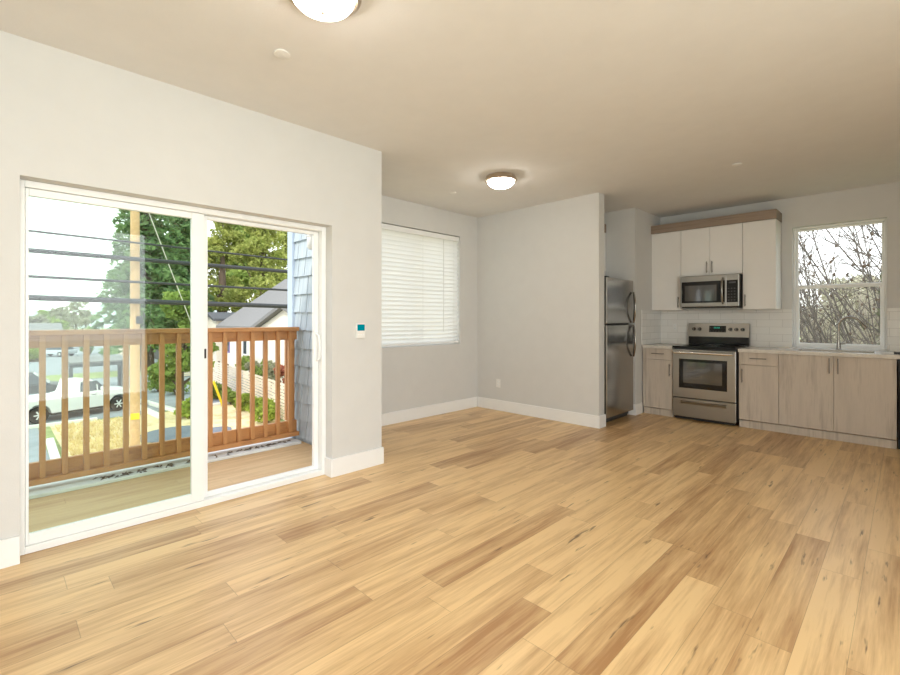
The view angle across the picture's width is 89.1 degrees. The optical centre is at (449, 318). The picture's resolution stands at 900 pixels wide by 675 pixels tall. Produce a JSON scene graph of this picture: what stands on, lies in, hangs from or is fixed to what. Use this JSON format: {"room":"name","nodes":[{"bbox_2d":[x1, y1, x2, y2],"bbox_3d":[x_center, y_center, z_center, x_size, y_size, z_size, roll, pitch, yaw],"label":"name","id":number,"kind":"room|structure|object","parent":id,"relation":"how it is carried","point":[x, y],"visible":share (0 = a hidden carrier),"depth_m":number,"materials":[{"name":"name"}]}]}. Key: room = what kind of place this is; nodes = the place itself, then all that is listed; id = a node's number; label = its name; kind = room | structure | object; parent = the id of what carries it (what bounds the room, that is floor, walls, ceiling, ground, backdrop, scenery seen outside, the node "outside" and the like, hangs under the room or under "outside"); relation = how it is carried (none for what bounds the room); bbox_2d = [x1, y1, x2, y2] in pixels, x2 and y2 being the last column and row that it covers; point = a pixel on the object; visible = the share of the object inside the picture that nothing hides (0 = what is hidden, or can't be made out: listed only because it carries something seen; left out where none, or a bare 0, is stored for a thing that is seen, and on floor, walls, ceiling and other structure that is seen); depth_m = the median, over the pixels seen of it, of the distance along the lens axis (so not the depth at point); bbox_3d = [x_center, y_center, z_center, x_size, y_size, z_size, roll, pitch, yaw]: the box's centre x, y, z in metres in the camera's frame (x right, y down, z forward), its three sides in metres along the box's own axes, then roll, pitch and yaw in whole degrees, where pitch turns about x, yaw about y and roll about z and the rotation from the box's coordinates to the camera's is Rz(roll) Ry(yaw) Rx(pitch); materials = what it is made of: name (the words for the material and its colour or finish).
{"room":"empty living room","nodes":[
{"label":"empty living room","id":0,"kind":"room"},
{"bbox_2d":[29,438,311,532],"bbox_3d":[-2.466,1.314,3.209,1.094,0.112,3.450,0,0,45],"label":"floor","id":1,"kind":"structure","parent":0,"point":[45,512],"depth_m":3.39,"materials":[{"name":"brown wood"}]},
{"bbox_2d":[0,30,381,539],"bbox_3d":[-2.233,-0.100,2.526,0.200,2.740,4.415,0,0,45],"label":"wall","id":2,"kind":"structure","parent":0,"point":[67,119],"depth_m":2.94,"materials":[{"name":"beige paint"}]},
{"bbox_2d":[20,179,325,555],"bbox_3d":[-1.695,0.260,3.126,0.111,2.018,1.824,0,0,45],"label":"door","id":3,"kind":"structure","parent":2,"relation":"in","point":[199,496],"depth_m":3.06,"materials":[{"name":"white plastic"}]},
{"bbox_2d":[0,447,383,568],"bbox_3d":[-2.151,1.198,2.597,0.215,0.145,4.230,0,0,45],"label":"baseboard","id":4,"kind":"structure","parent":2,"relation":"attached to","point":[9,547],"depth_m":3.70,"materials":[{"name":"white paint"}]},
{"bbox_2d":[355,323,364,337],"bbox_3d":[-0.754,0.100,3.846,0.024,0.124,0.088,0,0,45],"label":"thermostat","id":5,"kind":"object","parent":2,"relation":"attached to","point":[359,328],"visible":1,"depth_m":3.83,"materials":[{"name":"white plastic"}]},
{"bbox_2d":[294,233,311,444],"bbox_3d":[-1.250,0.022,4.438,1.092,3.151,0.028,0,0,45],"label":"wall","id":6,"kind":"structure","parent":0,"point":[302,254],"depth_m":4.68,"materials":[{"name":"grey wood"}]},
{"bbox_2d":[29,437,300,499],"bbox_3d":[-2.798,1.401,3.506,0.285,0.338,3.400,0,0,45],"label":"trim","id":7,"kind":"structure","parent":6,"relation":"attached to","point":[53,488],"depth_m":3.72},
{"bbox_2d":[29,327,298,486],"bbox_3d":[-2.803,0.637,3.526,0.140,1.110,3.422,0,0,45],"label":"balcony railing","id":8,"kind":"object","parent":7,"relation":"on","point":[43,471],"visible":0.88,"depth_m":3.82,"materials":[{"name":"brown wood"}]},
{"bbox_2d":[94,440,289,479],"bbox_3d":[-2.156,1.224,4.038,0.131,0.012,1.594,0,0,45],"label":"leaf litter","id":9,"kind":"object","parent":7,"relation":"on","point":[267,445],"visible":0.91,"depth_m":3.78,"materials":[{"name":"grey plant"}]},
{"bbox_2d":[306,235,311,249],"bbox_3d":[-1.325,-0.750,4.402,0.110,0.160,0.121,0,0,45],"label":"porch light","id":10,"kind":"object","parent":6,"relation":"attached to","point":[309,237],"visible":0.23,"depth_m":4.36,"materials":[{"name":"white"}]},
{"bbox_2d":[382,195,477,413],"bbox_3d":[-0.528,-0.100,5.850,0.200,2.740,2.694,0,0,45],"label":"wall","id":11,"kind":"structure","parent":0,"point":[414,376],"depth_m":6.08,"materials":[{"name":"beige paint"}]},
{"bbox_2d":[382,317,453,346],"bbox_3d":[-0.538,-0.403,5.917,0.070,1.493,1.605,0,0,45],"label":"window","id":12,"kind":"structure","parent":11,"relation":"in","point":[406,317],"depth_m":5.91,"materials":[{"name":"white plastic"}]},
{"bbox_2d":[382,223,458,345],"bbox_3d":[-0.452,-0.406,5.831,0.064,1.465,1.583,0,0,45],"label":"window blind","id":13,"kind":"object","parent":11,"relation":"attached to","point":[419,268],"visible":0.72,"depth_m":5.87,"materials":[{"name":"white plastic"}]},
{"bbox_2d":[382,397,477,425],"bbox_3d":[-0.497,1.198,5.729,0.015,0.145,2.520,0,0,45],"label":"baseboard","id":14,"kind":"structure","parent":11,"relation":"attached to","point":[389,418],"depth_m":5.92,"materials":[{"name":"white paint"}]},
{"bbox_2d":[0,407,899,674],"bbox_3d":[0.849,1.330,2.729,6.560,0.120,9.060,0,0,45],"label":"floor","id":15,"kind":"structure","parent":0,"point":[484,541],"depth_m":2.33,"materials":[{"name":"wood"}]},
{"bbox_2d":[604,276,635,421],"bbox_3d":[1.902,0.375,5.911,0.771,1.780,0.750,0,0,45],"label":"refrigerator","id":16,"kind":"object","parent":15,"relation":"on","point":[619,296],"visible":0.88,"depth_m":5.64,"materials":[{"name":"silver metal"}]},
{"bbox_2d":[643,348,673,416],"bbox_3d":[2.961,0.829,6.252,0.382,0.880,0.689,0,0,45],"label":"base cabinet","id":17,"kind":"object","parent":15,"relation":"on","point":[657,363],"visible":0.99,"depth_m":6.03,"materials":[{"name":"beige wood"}]},
{"bbox_2d":[642,343,681,348],"bbox_3d":[2.960,0.368,6.251,0.382,0.038,0.676,0,0,45],"label":"countertop","id":18,"kind":"structure","parent":17,"relation":"on","point":[659,345],"depth_m":6.06,"materials":[{"name":"stone"}]},
{"bbox_2d":[672,323,750,425],"bbox_3d":[3.320,0.663,5.823,0.714,1.214,0.750,0,0,45],"label":"stove","id":19,"kind":"object","parent":15,"relation":"on","point":[705,375],"visible":0.95,"depth_m":5.65,"materials":[{"name":"silver metal"}]},
{"bbox_2d":[672,344,748,349],"bbox_3d":[3.313,0.351,5.816,0.710,0.023,0.610,0,0,45],"label":"cooktop","id":20,"kind":"object","parent":19,"relation":"in","point":[684,346],"depth_m":5.72,"materials":[{"name":"black glass"}]},
{"bbox_2d":[739,352,778,431],"bbox_3d":[3.754,0.829,5.459,0.387,0.880,0.689,0,0,45],"label":"base cabinet","id":21,"kind":"object","parent":15,"relation":"on","point":[758,372],"visible":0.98,"depth_m":5.23,"materials":[{"name":"beige wood"}]},
{"bbox_2d":[779,354,897,448],"bbox_3d":[4.224,0.829,4.989,0.942,0.880,0.689,0,0,45],"label":"base cabinet","id":22,"kind":"object","parent":15,"relation":"on","point":[858,396],"visible":0.98,"depth_m":4.73,"materials":[{"name":"beige wood"}]},
{"bbox_2d":[738,346,899,358],"bbox_3d":[4.308,0.368,4.903,1.962,0.038,0.676,0,0,45],"label":"countertop","id":23,"kind":"structure","parent":22,"relation":"on","point":[772,350],"depth_m":4.96,"materials":[{"name":"stone"}]},
{"bbox_2d":[836,316,867,349],"bbox_3d":[4.463,0.157,5.080,0.053,0.384,0.277,0,0,-36],"label":"faucet","id":24,"kind":"object","parent":23,"relation":"on","point":[838,343],"visible":1,"depth_m":5.14,"materials":[{"name":"silver metal"}]},
{"bbox_2d":[898,359,899,448],"bbox_3d":[4.764,0.832,4.425,0.600,0.874,0.685,0,0,45],"label":"dishwasher","id":25,"kind":"object","parent":15,"relation":"on","point":[898,359],"visible":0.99,"depth_m":4.42,"materials":[{"name":"black metal"}]},
{"bbox_2d":[0,0,899,217],"bbox_3d":[0.849,-1.545,2.729,6.560,0.150,9.060,0,0,45],"label":"ceiling","id":26,"kind":"structure","parent":0,"point":[649,106],"depth_m":2.87,"materials":[{"name":"paint"}]},
{"bbox_2d":[273,49,290,58],"bbox_3d":[-0.928,-1.463,2.526,0.090,0.014,0.090,0,0,45],"label":"sprinkler cover","id":27,"kind":"object","parent":26,"relation":"attached to","point":[279,53],"visible":1,"depth_m":2.52,"materials":[{"name":"white plastic"}]},
{"bbox_2d":[289,0,361,21],"bbox_3d":[-0.556,-1.401,2.000,0.332,0.136,0.332,0,0,45],"label":"ceiling light","id":28,"kind":"object","parent":26,"relation":"attached to","point":[323,10],"visible":1,"depth_m":2.00,"materials":[{"name":"white glass"}]},
{"bbox_2d":[485,172,516,189],"bbox_3d":[0.524,-1.401,4.700,0.332,0.136,0.332,0,0,45],"label":"ceiling light","id":29,"kind":"object","parent":26,"relation":"attached to","point":[497,180],"visible":1,"depth_m":4.60,"materials":[{"name":"white glass"}]},
{"bbox_2d":[478,192,603,415],"bbox_3d":[1.112,-0.100,6.019,1.880,2.740,0.135,0,0,45],"label":"wall partition","id":30,"kind":"structure","parent":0,"point":[541,267],"depth_m":5.83,"materials":[{"name":"beige paint"}]},
{"bbox_2d":[478,397,605,428],"bbox_3d":[1.123,1.198,6.008,1.879,0.145,0.165,0,0,45],"label":"baseboard","id":31,"kind":"structure","parent":30,"relation":"attached to","point":[588,420],"depth_m":5.80,"materials":[{"name":"white paint"}]},
{"bbox_2d":[604,208,659,412],"bbox_3d":[2.427,-0.100,6.659,0.915,2.740,0.869,0,0,45],"label":"wall","id":32,"kind":"structure","parent":0,"point":[628,231],"depth_m":6.15,"materials":[{"name":"beige paint"}]},
{"bbox_2d":[628,402,641,415],"bbox_3d":[2.355,1.198,6.247,0.465,0.145,0.215,0,0,45],"label":"baseboard","id":33,"kind":"structure","parent":32,"relation":"attached to","point":[637,408],"depth_m":6.05,"materials":[{"name":"white paint"}]},
{"bbox_2d":[641,310,660,344],"bbox_3d":[2.821,0.116,6.401,0.008,0.467,0.662,0,0,45],"label":"backsplash","id":34,"kind":"structure","parent":32,"relation":"attached to","point":[650,320],"depth_m":6.37,"materials":[{"name":"white tile"}]},
{"bbox_2d":[660,182,899,436],"bbox_3d":[4.391,-0.100,5.452,5.400,2.740,0.200,0,0,45],"label":"wall","id":35,"kind":"structure","parent":0,"point":[883,200],"depth_m":5.32,"materials":[{"name":"beige paint"}]},
{"bbox_2d":[652,231,688,310],"bbox_3d":[3.066,-0.652,6.375,0.386,1.065,0.351,0,0,45],"label":"upper cabinet","id":36,"kind":"object","parent":35,"relation":"attached to","point":[666,247],"visible":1,"depth_m":6.27,"materials":[{"name":"white wood"}]},
{"bbox_2d":[681,223,742,276],"bbox_3d":[3.455,-0.875,5.986,0.712,0.620,0.351,0,0,45],"label":"upper cabinet","id":37,"kind":"object","parent":35,"relation":"attached to","point":[717,250],"visible":0.97,"depth_m":5.87,"materials":[{"name":"white wood"}]},
{"bbox_2d":[680,274,742,308],"bbox_3d":[3.408,-0.349,5.929,0.671,0.413,0.496,0,0,45],"label":"microwave","id":38,"kind":"object","parent":37,"relation":"attached to","point":[726,290],"visible":0.96,"depth_m":5.77,"materials":[{"name":"silver metal"}]},
{"bbox_2d":[651,209,781,233],"bbox_3d":[3.446,-1.242,6.006,1.446,0.111,0.351,0,0,45],"label":"valance board","id":39,"kind":"object","parent":37,"relation":"on","point":[771,213],"visible":1,"depth_m":5.79,"materials":[{"name":"beige wood"}]},
{"bbox_2d":[743,219,780,309],"bbox_3d":[3.827,-0.652,5.614,0.338,1.065,0.351,0,0,45],"label":"upper cabinet","id":40,"kind":"object","parent":35,"relation":"attached to","point":[761,239],"visible":1,"depth_m":5.50,"materials":[{"name":"white wood"}]},
{"bbox_2d":[661,308,899,351],"bbox_3d":[4.570,0.116,5.126,4.266,0.467,0.008,0,0,45],"label":"backsplash","id":41,"kind":"structure","parent":35,"relation":"attached to","point":[768,328],"depth_m":5.80,"materials":[{"name":"white tile"}]},
{"bbox_2d":[792,347,886,350],"bbox_3d":[4.466,0.346,5.269,0.832,0.004,0.072,0,0,45],"label":"trim","id":42,"kind":"structure","parent":35,"relation":"attached to","point":[792,347],"depth_m":5.19,"materials":[{"name":"white paint"}]},
{"bbox_2d":[793,218,886,349],"bbox_3d":[4.519,-0.383,5.324,0.831,1.453,0.080,0,0,45],"label":"window","id":43,"kind":"structure","parent":35,"relation":"in","point":[883,285],"depth_m":5.27,"materials":[{"name":"white plastic"}]},
{"bbox_3d":[1.528,-0.100,6.322,0.120,2.740,0.880,0,0,45],"label":"wall","id":44,"kind":"structure","parent":0,"visible":0},
{"bbox_2d":[604,224,605,275],"bbox_3d":[1.717,-0.932,6.132,0.413,0.745,0.876,0,0,45],"label":"upper cabinet","id":45,"kind":"object","parent":44,"relation":"attached to","point":[604,224],"visible":0.08,"depth_m":6.29,"materials":[{"name":"white wood"}]},
{"bbox_3d":[-1.199,-0.040,4.512,1.145,2.860,0.145,0,0,45],"label":"wall","id":46,"kind":"structure","parent":0,"visible":0},
{"bbox_2d":[288,232,295,437],"bbox_3d":[-1.643,1.600,4.899,0.108,6.140,0.155,0,0,45],"label":"trim","id":47,"kind":"structure","parent":46,"relation":"attached to","point":[291,244],"depth_m":4.82,"materials":[{"name":"white wood"}]},
{"label":"outside","id":48,"kind":"structure","parent":0,"visible":0},
{"bbox_2d":[38,328,832,456],"bbox_3d":[-21.213,4.820,120.208,440.000,0.300,380.000,0,0,45],"label":"ground","id":49,"kind":"structure","parent":48,"point":[49,433],"depth_m":18.64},
{"bbox_2d":[35,309,69,329],"bbox_3d":[-91.461,1.252,103.559,7.236,7.016,8.420,0,0,45],"label":"tree","id":50,"kind":"object","parent":49,"relation":"on","point":[65,324],"visible":0.22,"depth_m":103.63,"materials":[{"name":"green plant"}]},
{"bbox_2d":[46,438,60,458],"bbox_3d":[-13.775,4.562,15.865,0.252,0.184,3.729,0,0,-44],"label":"block","id":51,"kind":"object","parent":49,"relation":"on","point":[52,449],"visible":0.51,"depth_m":15.78,"materials":[{"name":"concrete"}]},
{"bbox_2d":[45,306,80,329],"bbox_3d":[-100.551,0.541,117.580,7.999,8.277,9.403,0,0,45],"label":"tree","id":52,"kind":"object","parent":49,"relation":"on","point":[60,313],"visible":0.52,"depth_m":117.51,"materials":[{"name":"green plant"}]},
{"bbox_2d":[63,302,95,329],"bbox_3d":[-112.762,-0.641,138.304,11.780,11.610,10.039,0,0,45],"label":"tree","id":53,"kind":"object","parent":49,"relation":"on","point":[84,315],"visible":0.57,"depth_m":137.57,"materials":[{"name":"green plant"}]},
{"bbox_2d":[29,396,282,428],"bbox_3d":[-4.571,4.610,32.856,0.230,0.119,200.000,0,0,45],"label":"curb","id":54,"kind":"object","parent":49,"relation":"on","point":[217,403],"depth_m":20.34,"materials":[{"name":"concrete"}]},
{"bbox_2d":[210,224,269,299],"bbox_3d":[-35.374,-6.556,78.283,11.391,22.471,10.074,0,0,45],"label":"leafy tree","id":55,"kind":"object","parent":49,"relation":"on","point":[243,275],"visible":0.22,"depth_m":74.70,"materials":[{"name":"green plant"}]},
{"bbox_2d":[261,360,282,385],"bbox_3d":[-10.169,3.525,26.741,2.079,2.290,1.005,0,0,36],"label":"bush","id":56,"kind":"object","parent":49,"relation":"on","point":[270,368],"visible":0.39,"depth_m":26.65,"materials":[{"name":"green plant"}]},
{"bbox_2d":[257,231,287,279],"bbox_3d":[-21.955,-5.537,64.180,9.221,20.434,8.873,0,0,31],"label":"leafy tree","id":57,"kind":"object","parent":49,"relation":"on","point":[284,243],"visible":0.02,"depth_m":62.27,"materials":[{"name":"green plant"}]},
{"bbox_2d":[273,364,283,403],"bbox_3d":[-8.862,3.564,25.048,1.778,2.213,1.091,0,0,28],"label":"bush","id":58,"kind":"object","parent":49,"relation":"on","point":[281,366],"visible":0.12,"depth_m":24.93,"materials":[{"name":"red plant"}]},
{"bbox_2d":[216,279,447,389],"bbox_3d":[-9.157,0.395,36.734,20.700,8.550,13.800,0,0,45],"label":"house","id":59,"kind":"structure","parent":49,"relation":"on","point":[246,316],"depth_m":36.53,"materials":[{"name":"beige"}]},
{"bbox_2d":[799,247,879,343],"bbox_3d":[9.714,1.266,10.889,7.955,6.828,3.983,0,0,38],"label":"bare tree","id":60,"kind":"object","parent":49,"relation":"on","point":[820,310],"visible":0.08,"depth_m":11.04,"materials":[{"name":"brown plant"}]},
{"bbox_2d":[799,224,881,344],"bbox_3d":[7.436,0.277,8.150,8.711,8.816,4.623,0,0,25],"label":"bare tree","id":61,"kind":"object","parent":49,"relation":"on","point":[814,296],"visible":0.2,"depth_m":8.05,"materials":[{"name":"brown plant"}]},
{"bbox_2d":[799,241,881,343],"bbox_3d":[11.527,1.209,13.744,7.372,6.938,3.816,0,0,41],"label":"bare tree","id":62,"kind":"object","parent":49,"relation":"on","point":[871,290],"visible":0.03,"depth_m":13.30,"materials":[{"name":"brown plant"}]},
{"bbox_2d":[802,274,879,344],"bbox_3d":[15.458,1.429,17.625,5.043,6.502,4.291,0,0,19],"label":"bush","id":63,"kind":"object","parent":49,"relation":"on","point":[857,275],"visible":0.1,"depth_m":17.15,"materials":[{"name":"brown plant"}]},
{"bbox_2d":[874,251,881,344],"bbox_3d":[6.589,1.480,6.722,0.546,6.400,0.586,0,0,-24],"label":"bush","id":64,"kind":"object","parent":49,"relation":"on","point":[878,309],"visible":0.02,"depth_m":6.82,"materials":[{"name":"green plant"}]},
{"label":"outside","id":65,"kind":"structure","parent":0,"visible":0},
{"bbox_2d":[46,370,140,380],"bbox_3d":[-50.558,4.649,16.617,5.000,0.018,72.000,0,0,45],"label":"verge","id":66,"kind":"structure","parent":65,"point":[93,375],"depth_m":37.53,"materials":[{"name":"plant"}]},
{"bbox_2d":[88,209,189,371],"bbox_3d":[-26.905,-6.414,40.797,9.788,22.168,8.414,0,0,39],"label":"conifer tree","id":67,"kind":"object","parent":66,"relation":"on","point":[153,317],"visible":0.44,"depth_m":39.76,"materials":[{"name":"green plant"}]},
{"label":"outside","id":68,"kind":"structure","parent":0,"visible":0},
{"bbox_2d":[50,404,274,455],"bbox_3d":[-7.195,4.662,14.938,21.300,0.014,7.450,0,0,45],"label":"yard","id":69,"kind":"structure","parent":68,"point":[170,420],"depth_m":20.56,"materials":[{"name":"beige plant"}]},
{"bbox_2d":[129,211,142,445],"bbox_3d":[-11.242,-1.030,16.356,0.521,11.400,0.349,0,0,45],"label":"utility pole","id":70,"kind":"object","parent":69,"relation":"on","point":[136,319],"visible":0.78,"depth_m":16.29,"materials":[{"name":"brown wood"}]},
{"bbox_2d":[29,248,287,272],"bbox_3d":[-10.126,-2.114,17.197,0.150,0.245,70.000,0,0,45],"label":"overhead cable","id":71,"kind":"object","parent":70,"relation":"attached to","point":[31,250],"visible":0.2,"depth_m":16.21,"materials":[{"name":"black rubber"}]},
{"bbox_2d":[29,275,287,290],"bbox_3d":[-10.126,-1.300,17.197,0.090,0.198,70.000,0,0,45],"label":"overhead wire","id":72,"kind":"object","parent":70,"relation":"attached to","point":[30,276],"visible":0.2,"depth_m":16.26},
{"bbox_2d":[29,230,287,260],"bbox_3d":[-10.126,-2.678,17.197,0.070,0.331,70.000,0,0,45],"label":"overhead wire","id":73,"kind":"object","parent":70,"relation":"attached to","point":[35,231],"visible":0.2,"depth_m":16.21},
{"bbox_2d":[149,213,221,405],"bbox_3d":[-11.103,0.020,19.503,0.110,9.319,5.965,0,0,2],"label":"guy wire","id":74,"kind":"object","parent":70,"relation":"attached to","point":[214,383],"visible":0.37,"depth_m":18.88,"materials":[{"name":"metal"}]},
{"bbox_2d":[29,295,428,309],"bbox_3d":[-10.126,-0.610,17.197,0.180,0.396,70.000,0,0,45],"label":"overhead cable","id":75,"kind":"object","parent":70,"relation":"attached to","point":[31,297],"visible":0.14,"depth_m":16.20,"materials":[{"name":"black rubber"}]},
{"bbox_2d":[140,425,189,442],"bbox_3d":[-11.208,4.645,18.558,2.566,0.020,2.566,0,0,45],"label":"asphalt patch","id":76,"kind":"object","parent":69,"relation":"on","point":[170,432],"visible":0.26,"depth_m":18.34,"materials":[{"name":"grey asphalt"}]},
{"bbox_2d":[173,397,189,418],"bbox_3d":[-12.380,4.236,21.627,1.400,1.011,1.263,0,0,45],"label":"shrub","id":77,"kind":"object","parent":69,"relation":"on","point":[185,407],"visible":0.44,"depth_m":21.33,"materials":[{"name":"green plant"}]},
{"bbox_2d":[213,426,231,432],"bbox_3d":[-9.753,4.645,18.887,1.502,0.020,1.502,0,0,45],"label":"asphalt patch","id":78,"kind":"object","parent":69,"relation":"on","point":[215,429],"visible":0.28,"depth_m":19.34,"materials":[{"name":"grey asphalt"}]},
{"bbox_2d":[220,389,235,404],"bbox_3d":[-11.899,4.209,24.831,1.111,0.947,0.975,0,0,-6],"label":"shrub","id":79,"kind":"object","parent":69,"relation":"on","point":[231,394],"visible":0.62,"depth_m":24.60,"materials":[{"name":"green plant"}]},
{"bbox_2d":[233,393,249,410],"bbox_3d":[-10.450,4.210,23.178,1.056,1.014,0.852,0,0,-28],"label":"shrub","id":80,"kind":"object","parent":69,"relation":"on","point":[245,397],"visible":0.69,"depth_m":22.99,"materials":[{"name":"green plant"}]},
{"bbox_2d":[213,361,286,420],"bbox_3d":[-11.838,3.770,26.198,0.120,1.800,27.676,0,0,-39],"label":"fence","id":81,"kind":"object","parent":69,"relation":"on","point":[218,365],"visible":0.27,"depth_m":25.33,"materials":[{"name":"white wood"}]},
{"bbox_2d":[245,396,268,415],"bbox_3d":[-9.148,4.175,21.776,1.144,1.015,0.984,0,0,26],"label":"shrub","id":82,"kind":"object","parent":69,"relation":"on","point":[258,401],"visible":0.45,"depth_m":21.61,"materials":[{"name":"green plant"}]},
{"bbox_2d":[255,399,274,422],"bbox_3d":[-8.170,4.138,20.442,1.332,1.088,1.124,0,0,45],"label":"shrub","id":83,"kind":"object","parent":69,"relation":"on","point":[271,408],"visible":0.68,"depth_m":20.22,"materials":[{"name":"green plant"}]},
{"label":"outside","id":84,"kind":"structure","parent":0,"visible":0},
{"bbox_2d":[29,304,216,327],"bbox_3d":[-187.515,-4.930,258.480,177.349,19.200,144.649,0,0,45],"label":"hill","id":85,"kind":"structure","parent":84,"point":[99,308],"depth_m":247.63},
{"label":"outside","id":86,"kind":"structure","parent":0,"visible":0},
{"bbox_2d":[29,428,49,462],"bbox_3d":[-12.710,4.662,9.422,21.300,0.014,7.350,0,0,45],"label":"gravel drive","id":87,"kind":"structure","parent":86,"point":[34,432],"depth_m":16.68,"materials":[{"name":"stone"}]},
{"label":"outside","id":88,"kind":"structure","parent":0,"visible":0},
{"bbox_2d":[29,346,241,394],"bbox_3d":[-76.014,4.664,35.002,83.000,0.011,102.000,0,0,45],"label":"lot","id":89,"kind":"structure","parent":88,"point":[53,363],"depth_m":43.89,"materials":[{"name":"grey asphalt"}]},
{"bbox_2d":[29,348,38,361],"bbox_3d":[-45.485,3.900,49.665,1.544,1.818,2.101,0,0,45],"label":"hedge","id":90,"kind":"object","parent":89,"relation":"on","point":[33,352],"visible":0.55,"depth_m":49.48,"materials":[{"name":"green plant"}]},
{"bbox_2d":[29,313,49,322],"bbox_3d":[-77.651,1.963,85.151,6.847,6.293,6.945,0,0,45],"label":"tree","id":91,"kind":"object","parent":89,"relation":"on","point":[40,318],"visible":0.16,"depth_m":85.06,"materials":[{"name":"green plant"}]},
{"bbox_2d":[29,323,62,329],"bbox_3d":[-63.215,2.645,69.721,8.800,4.050,6.000,0,0,45],"label":"house","id":92,"kind":"structure","parent":89,"relation":"on","point":[32,326],"depth_m":69.57,"materials":[{"name":"beige paint"}]},
{"bbox_2d":[46,347,77,356],"bbox_3d":[-49.191,3.884,56.912,4.400,1.530,1.819,0,0,3],"label":"car","id":93,"kind":"object","parent":89,"relation":"on","point":[50,351],"visible":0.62,"depth_m":56.10,"materials":[{"name":"silver metal"}]},
{"bbox_2d":[68,355,122,386],"bbox_3d":[-23.089,3.605,29.765,6.123,2.130,3.217,0,0,45],"label":"carport","id":94,"kind":"object","parent":89,"relation":"on","point":[73,361],"visible":0.48,"depth_m":28.43,"materials":[{"name":"grey"}]},
{"bbox_2d":[154,347,189,358],"bbox_3d":[-33.853,-0.380,55.243,7.000,10.100,4.450,0,0,45],"label":"house","id":95,"kind":"structure","parent":89,"relation":"on","point":[156,354],"depth_m":52.97,"materials":[{"name":"grey"}]},
{"bbox_2d":[156,216,214,347],"bbox_3d":[-28.656,-6.445,48.874,7.139,22.230,7.534,0,0,45],"label":"conifer tree","id":96,"kind":"object","parent":89,"relation":"on","point":[183,224],"visible":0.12,"depth_m":48.08,"materials":[{"name":"green plant"}]},
{"bbox_2d":[208,312,234,370],"bbox_3d":[-20.824,2.020,42.462,3.700,5.300,3.400,0,0,45],"label":"garage","id":97,"kind":"structure","parent":89,"relation":"on","point":[214,318],"depth_m":40.82,"materials":[{"name":"beige"}]},
{"bbox_2d":[208,221,246,311],"bbox_3d":[-30.113,-6.117,60.078,7.092,21.593,6.733,0,0,-19],"label":"leafy tree","id":98,"kind":"object","parent":89,"relation":"on","point":[217,242],"visible":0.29,"depth_m":59.45,"materials":[{"name":"green plant"}]},
{"bbox_2d":[221,226,287,311],"bbox_3d":[-21.469,-4.591,51.501,8.178,18.541,7.031,0,0,-13],"label":"leafy tree","id":99,"kind":"object","parent":89,"relation":"on","point":[262,240],"visible":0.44,"depth_m":50.46,"materials":[{"name":"green plant"}]},
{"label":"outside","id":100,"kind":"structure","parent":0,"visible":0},
{"bbox_2d":[29,379,281,424],"bbox_3d":[-7.990,4.660,36.275,9.400,0.019,200.000,0,0,45],"label":"street","id":101,"kind":"structure","parent":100,"point":[170,399],"depth_m":23.74,"materials":[{"name":"grey asphalt"}]},
{"bbox_2d":[29,371,58,393],"bbox_3d":[-24.693,3.884,26.677,4.400,1.530,1.819,0,0,-39],"label":"car","id":102,"kind":"object","parent":101,"relation":"on","point":[51,386],"visible":0.24,"depth_m":26.39,"materials":[{"name":"grey metal"}]},
{"bbox_2d":[29,378,129,423],"bbox_3d":[-18.354,3.780,22.046,2.080,1.739,5.366,0,0,27],"label":"pickup truck","id":103,"kind":"object","parent":101,"relation":"on","point":[75,385],"visible":0.58,"depth_m":21.67,"materials":[{"name":"white paint"}]},
{"bbox_2d":[140,405,165,418],"bbox_3d":[-14.910,4.577,22.661,3.936,0.154,0.308,0,0,42],"label":"block","id":104,"kind":"object","parent":101,"relation":"on","point":[151,412],"visible":0.41,"depth_m":21.99,"materials":[{"name":"concrete"}]},
{"bbox_2d":[147,379,165,391],"bbox_3d":[-18.481,4.076,29.260,1.501,1.262,1.782,0,0,45],"label":"shrub","id":105,"kind":"object","parent":101,"relation":"on","point":[152,384],"visible":0.24,"depth_m":28.94,"materials":[{"name":"green plant"}]},
{"bbox_2d":[140,399,174,412],"bbox_3d":[-15.450,4.577,24.209,4.904,0.154,0.308,0,0,38],"label":"block","id":106,"kind":"object","parent":101,"relation":"on","point":[151,403],"visible":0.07,"depth_m":23.98,"materials":[{"name":"concrete"}]},
{"bbox_2d":[158,380,189,394],"bbox_3d":[-16.948,4.003,28.186,1.771,1.366,2.010,0,0,45],"label":"shrub","id":107,"kind":"object","parent":101,"relation":"on","point":[171,388],"visible":0.3,"depth_m":27.84,"materials":[{"name":"green plant"}]},
{"bbox_2d":[147,289,218,407],"bbox_3d":[-14.055,1.537,23.910,3.564,6.285,3.393,0,0,45],"label":"leafy tree","id":108,"kind":"object","parent":101,"relation":"on","point":[176,312],"visible":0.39,"depth_m":23.35,"materials":[{"name":"green plant"}]},
{"bbox_2d":[213,381,230,398],"bbox_3d":[-13.641,4.157,26.597,1.208,1.113,1.545,0,0,45],"label":"shrub","id":109,"kind":"object","parent":101,"relation":"on","point":[219,386],"visible":0.34,"depth_m":26.45,"materials":[{"name":"green plant"}]},
{"bbox_2d":[235,355,249,380],"bbox_3d":[-14.173,3.567,31.499,1.106,2.207,1.995,0,0,-36],"label":"bush","id":110,"kind":"object","parent":101,"relation":"on","point":[244,359],"visible":0.49,"depth_m":30.93,"materials":[{"name":"green plant"}]},
{"bbox_2d":[243,361,261,370],"bbox_3d":[-12.871,3.697,29.882,1.930,1.947,1.004,0,0,45],"label":"bush","id":111,"kind":"object","parent":101,"relation":"on","point":[247,365],"visible":0.2,"depth_m":29.77,"materials":[{"name":"green plant"}]},
{"bbox_2d":[255,359,270,393],"bbox_3d":[-11.738,3.569,28.341,1.433,2.201,1.378,0,0,-12],"label":"bush","id":112,"kind":"object","parent":101,"relation":"on","point":[258,371],"visible":0.34,"depth_m":28.15,"materials":[{"name":"green plant"}]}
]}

